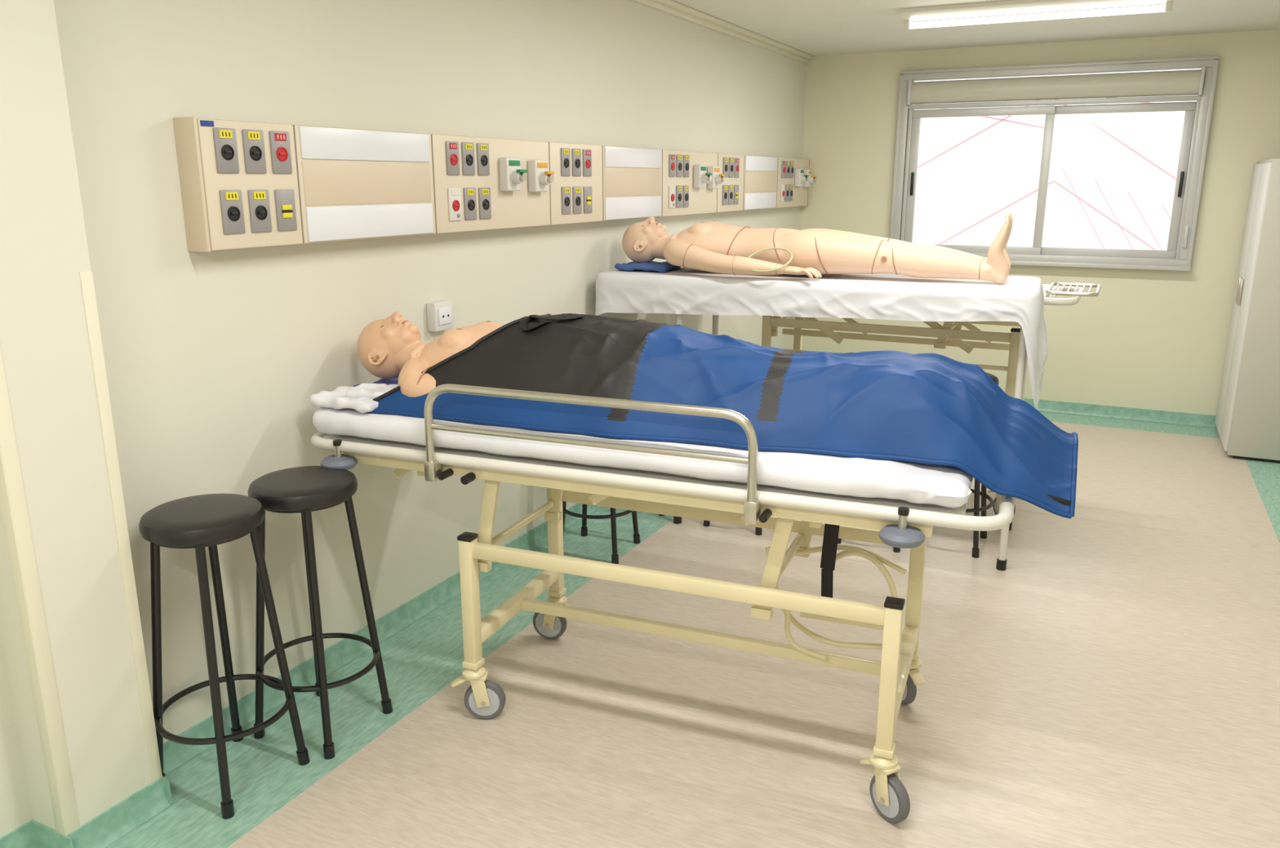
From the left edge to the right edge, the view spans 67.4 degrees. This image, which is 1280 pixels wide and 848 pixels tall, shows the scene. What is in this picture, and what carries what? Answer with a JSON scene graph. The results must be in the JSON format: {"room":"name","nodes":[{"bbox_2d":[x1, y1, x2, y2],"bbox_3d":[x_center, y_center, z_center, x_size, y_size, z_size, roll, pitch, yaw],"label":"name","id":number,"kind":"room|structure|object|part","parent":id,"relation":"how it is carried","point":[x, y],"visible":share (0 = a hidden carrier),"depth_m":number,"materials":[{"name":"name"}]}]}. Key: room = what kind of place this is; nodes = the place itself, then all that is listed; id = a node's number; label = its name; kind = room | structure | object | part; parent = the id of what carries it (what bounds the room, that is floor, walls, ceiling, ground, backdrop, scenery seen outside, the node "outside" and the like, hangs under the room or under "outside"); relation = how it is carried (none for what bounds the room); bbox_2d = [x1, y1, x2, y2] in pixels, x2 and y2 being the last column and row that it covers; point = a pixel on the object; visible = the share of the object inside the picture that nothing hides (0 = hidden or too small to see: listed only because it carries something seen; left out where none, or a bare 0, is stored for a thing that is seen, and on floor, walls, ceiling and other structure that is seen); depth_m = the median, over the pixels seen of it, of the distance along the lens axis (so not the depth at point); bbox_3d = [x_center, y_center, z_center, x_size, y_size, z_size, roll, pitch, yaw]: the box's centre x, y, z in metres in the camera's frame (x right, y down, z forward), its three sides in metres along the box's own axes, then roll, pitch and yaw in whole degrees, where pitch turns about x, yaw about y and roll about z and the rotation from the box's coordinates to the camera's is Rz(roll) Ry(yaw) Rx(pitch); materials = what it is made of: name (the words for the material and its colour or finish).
{"room":"hospital ward","nodes":[
{"label":"hospital ward","id":0,"kind":"room"},
{"bbox_2d":[0,0,151,830],"bbox_3d":[-1.375,-0.179,2.156,0.130,2.490,0.260,7,16,26],"label":"pillar","id":1,"kind":"structure","parent":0,"point":[45,345],"depth_m":2.18,"materials":[{"name":"paint"}]},
{"bbox_2d":[0,0,806,838],"bbox_3d":[-0.746,-0.582,3.745,0.200,2.490,8.896,7,16,26],"label":"wall","id":2,"kind":"structure","parent":0,"point":[215,361],"depth_m":3.01,"materials":[{"name":"paint"}]},
{"bbox_2d":[0,271,162,835],"bbox_3d":[-1.332,0.316,2.258,0.037,1.320,0.264,7,16,26],"label":"trim","id":3,"kind":"structure","parent":2,"relation":"attached to","point":[13,505],"depth_m":2.23,"materials":[{"name":"beige wood"}]},
{"bbox_2d":[0,503,601,847],"bbox_3d":[-0.588,0.605,3.965,0.152,0.080,8.496,7,16,26],"label":"baseboard","id":4,"kind":"structure","parent":2,"relation":"attached to","point":[103,830],"depth_m":2.85,"materials":[{"name":"green tile"}]},
{"bbox_2d":[426,299,453,332],"bbox_3d":[-0.732,-0.399,3.533,0.047,0.105,0.110,7,16,26],"label":"electrical outlet","id":5,"kind":"object","parent":2,"relation":"attached to","point":[440,313],"visible":1,"depth_m":3.50,"materials":[{"name":"white plastic"}]},
{"bbox_2d":[173,116,816,252],"bbox_3d":[0.075,-1.220,4.867,0.165,0.340,5.459,7,16,26],"label":"panel","id":6,"kind":"object","parent":2,"relation":"attached to","point":[244,184],"visible":1,"depth_m":3.27,"materials":[{"name":"beige plastic"}]},
{"bbox_3d":[0.075,-1.220,4.868,0.167,0.343,5.463,7,16,26],"label":"wall panel","id":7,"kind":"part","parent":6,"relation":"part of","materials":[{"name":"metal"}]},
{"bbox_2d":[631,0,814,63],"bbox_3d":[-0.630,-1.750,3.390,0.060,0.049,8.496,7,16,26],"label":"trim","id":8,"kind":"structure","parent":2,"relation":"attached to","point":[669,6],"depth_m":5.55,"materials":[{"name":"beige paint"}]},
{"bbox_2d":[105,411,1279,847],"bbox_3d":[0.890,0.878,3.276,3.854,0.110,8.896,7,16,26],"label":"floor","id":9,"kind":"structure","parent":0,"point":[1117,685],"depth_m":3.01,"materials":[{"name":"beige plastic"}]},
{"bbox_2d":[138,493,310,818],"bbox_3d":[-1.130,0.596,2.572,0.349,0.784,0.349,7,16,26],"label":"bar stool","id":10,"kind":"object","parent":9,"relation":"on","point":[197,522],"visible":0.98,"depth_m":2.48,"materials":[{"name":"black metal"}]},
{"bbox_2d":[247,466,392,759],"bbox_3d":[-0.958,0.531,2.825,0.349,0.784,0.349,6,15,23],"label":"bar stool","id":11,"kind":"object","parent":9,"relation":"on","point":[304,490],"visible":0.94,"depth_m":2.73,"materials":[{"name":"black metal"}]},
{"bbox_2d":[562,501,639,564],"bbox_3d":[-0.183,0.180,4.212,0.349,0.784,0.349,5,15,20],"label":"bar stool","id":12,"kind":"object","parent":9,"relation":"on","point":[615,556],"visible":0.16,"depth_m":4.13,"materials":[{"name":"black metal"}]},
{"bbox_2d":[311,383,1014,822],"bbox_3d":[0.025,0.368,2.910,2.029,1.060,0.750,6,15,21],"label":"hospital gurney","id":13,"kind":"object","parent":9,"relation":"on","point":[897,523],"visible":0.81,"depth_m":2.66,"materials":[{"name":"white paint"}]},
{"bbox_2d":[312,407,973,508],"bbox_3d":[-0.008,0.013,2.833,1.923,0.088,0.634,6,15,21],"label":"mattress","id":14,"kind":"object","parent":13,"relation":"on","point":[946,486],"visible":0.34,"depth_m":2.46,"materials":[{"name":"white fabric"}]},
{"bbox_2d":[309,383,397,413],"bbox_3d":[-0.855,-0.085,2.929,0.257,0.061,0.185,6,15,21],"label":"towel","id":15,"kind":"object","parent":14,"relation":"on","point":[360,398],"visible":0.8,"depth_m":2.88,"materials":[{"name":"white fabric"}]},
{"bbox_2d":[352,377,398,386],"bbox_3d":[-0.756,-0.127,3.152,0.268,0.037,0.289,6,15,21],"label":"cloth","id":16,"kind":"object","parent":14,"relation":"on","point":[395,380],"visible":0.07,"depth_m":3.15,"materials":[{"name":"blue fabric"}]},
{"bbox_2d":[356,311,502,397],"bbox_3d":[-0.100,-0.162,2.809,1.788,0.256,0.501,7,16,24],"label":"mannequin","id":17,"kind":"object","parent":14,"relation":"on","point":[392,347],"visible":0.27,"depth_m":3.04},
{"bbox_2d":[369,313,1078,519],"bbox_3d":[0.176,-0.093,2.735,1.984,0.396,0.586,6,15,21],"label":"blanket","id":18,"kind":"object","parent":14,"relation":"on","point":[930,408],"visible":0.98,"depth_m":2.52,"materials":[{"name":"blue fabric"}]},
{"bbox_2d":[703,520,762,535],"bbox_3d":[0.495,0.092,4.560,0.349,0.784,0.349,7,16,26],"label":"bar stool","id":19,"kind":"object","parent":9,"relation":"on","point":[758,531],"visible":0.05,"depth_m":4.48,"materials":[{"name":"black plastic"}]},
{"bbox_2d":[673,314,1027,570],"bbox_3d":[0.794,-0.102,4.517,1.870,1.179,0.590,6,15,22],"label":"examination table","id":20,"kind":"object","parent":9,"relation":"on","point":[1022,359],"visible":0.16,"depth_m":4.04,"materials":[{"name":"white paint"}]},
{"bbox_2d":[595,266,1048,407],"bbox_3d":[0.808,-0.449,4.423,1.992,0.476,0.675,6,15,22],"label":"sheet","id":21,"kind":"object","parent":20,"relation":"on","point":[1020,300],"visible":0.81,"depth_m":4.07,"materials":[{"name":"white fabric"}]},
{"bbox_2d":[614,261,680,272],"bbox_3d":[0.051,-0.762,4.617,0.272,0.044,0.307,6,15,22],"label":"cloth","id":22,"kind":"object","parent":21,"relation":"on","point":[661,267],"visible":0.84,"depth_m":4.50,"materials":[{"name":"blue fabric"}]},
{"bbox_2d":[622,213,1013,284],"bbox_3d":[0.731,-0.813,4.320,1.765,0.285,0.622,6,15,22],"label":"mannequin","id":23,"kind":"object","parent":21,"relation":"on","point":[713,246],"depth_m":4.15},
{"bbox_2d":[747,247,792,272],"bbox_3d":[0.555,-0.708,4.137,0.208,0.100,0.118,6,15,22],"label":"loop","id":24,"kind":"object","parent":23,"relation":"attached to","point":[771,248],"visible":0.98,"depth_m":4.12,"materials":[{"name":"beige plastic"}]},
{"bbox_2d":[837,537,900,552],"bbox_3d":[1.076,0.145,4.351,0.349,0.784,0.349,6,15,23],"label":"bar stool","id":25,"kind":"object","parent":9,"relation":"on","point":[895,549],"visible":0.02,"depth_m":4.27,"materials":[{"name":"black metal"}]},
{"bbox_2d":[761,282,1101,515],"bbox_3d":[1.233,-0.219,5.129,2.106,1.109,0.750,7,16,26],"label":"hospital gurney","id":26,"kind":"object","parent":9,"relation":"on","point":[951,331],"visible":0.17,"depth_m":4.76,"materials":[{"name":"white paint"}]},
{"bbox_2d":[965,372,999,557],"bbox_3d":[1.414,0.160,4.292,0.349,0.784,0.349,7,16,26],"label":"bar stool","id":27,"kind":"object","parent":9,"relation":"on","point":[975,550],"visible":0.2,"depth_m":4.20,"materials":[{"name":"black metal"}]},
{"bbox_2d":[1214,158,1279,462],"bbox_3d":[3.877,-0.692,5.751,0.531,1.719,0.800,7,16,26],"label":"tall cabinet","id":28,"kind":"object","parent":9,"relation":"on","point":[1247,420],"visible":1,"depth_m":5.57,"materials":[{"name":"metal"}]},
{"bbox_2d":[671,0,1279,56],"bbox_3d":[0.890,-1.662,2.634,3.854,0.150,8.896,7,16,26],"label":"ceiling","id":29,"kind":"structure","parent":0,"point":[815,28],"depth_m":5.64,"materials":[{"name":"paint"}]},
{"bbox_2d":[899,0,1175,30],"bbox_3d":[2.014,-2.120,4.939,1.300,0.090,0.220,7,16,26],"label":"fluorescent light","id":30,"kind":"object","parent":29,"relation":"attached to","point":[908,15],"depth_m":4.91,"materials":[{"name":"white plastic"}]},
{"bbox_2d":[800,29,1279,427],"bbox_3d":[2.824,-1.337,6.733,3.454,2.490,0.200,7,16,26],"label":"wall","id":31,"kind":"structure","parent":0,"point":[1149,340],"depth_m":6.54,"materials":[{"name":"paint"}]},
{"bbox_2d":[889,55,1219,271],"bbox_3d":[2.721,-1.749,6.536,1.950,1.318,0.148,7,16,26],"label":"window","id":32,"kind":"structure","parent":31,"relation":"in","point":[914,91],"depth_m":6.41,"materials":[{"name":"metal"}]},
{"bbox_2d":[1023,398,1216,427],"bbox_3d":[2.540,-0.174,7.045,2.930,0.080,0.022,7,16,26],"label":"baseboard","id":33,"kind":"structure","parent":31,"relation":"attached to","point":[1065,407],"depth_m":6.65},
{"label":"outside","id":34,"kind":"structure","parent":0,"visible":0},
{"bbox_2d":[917,97,1176,250],"bbox_3d":[3.120,-1.759,7.654,4.302,1.757,0.059,7,16,26],"label":"canopy frame","id":35,"kind":"object","parent":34,"point":[1117,224],"visible":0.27,"depth_m":7.48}
]}

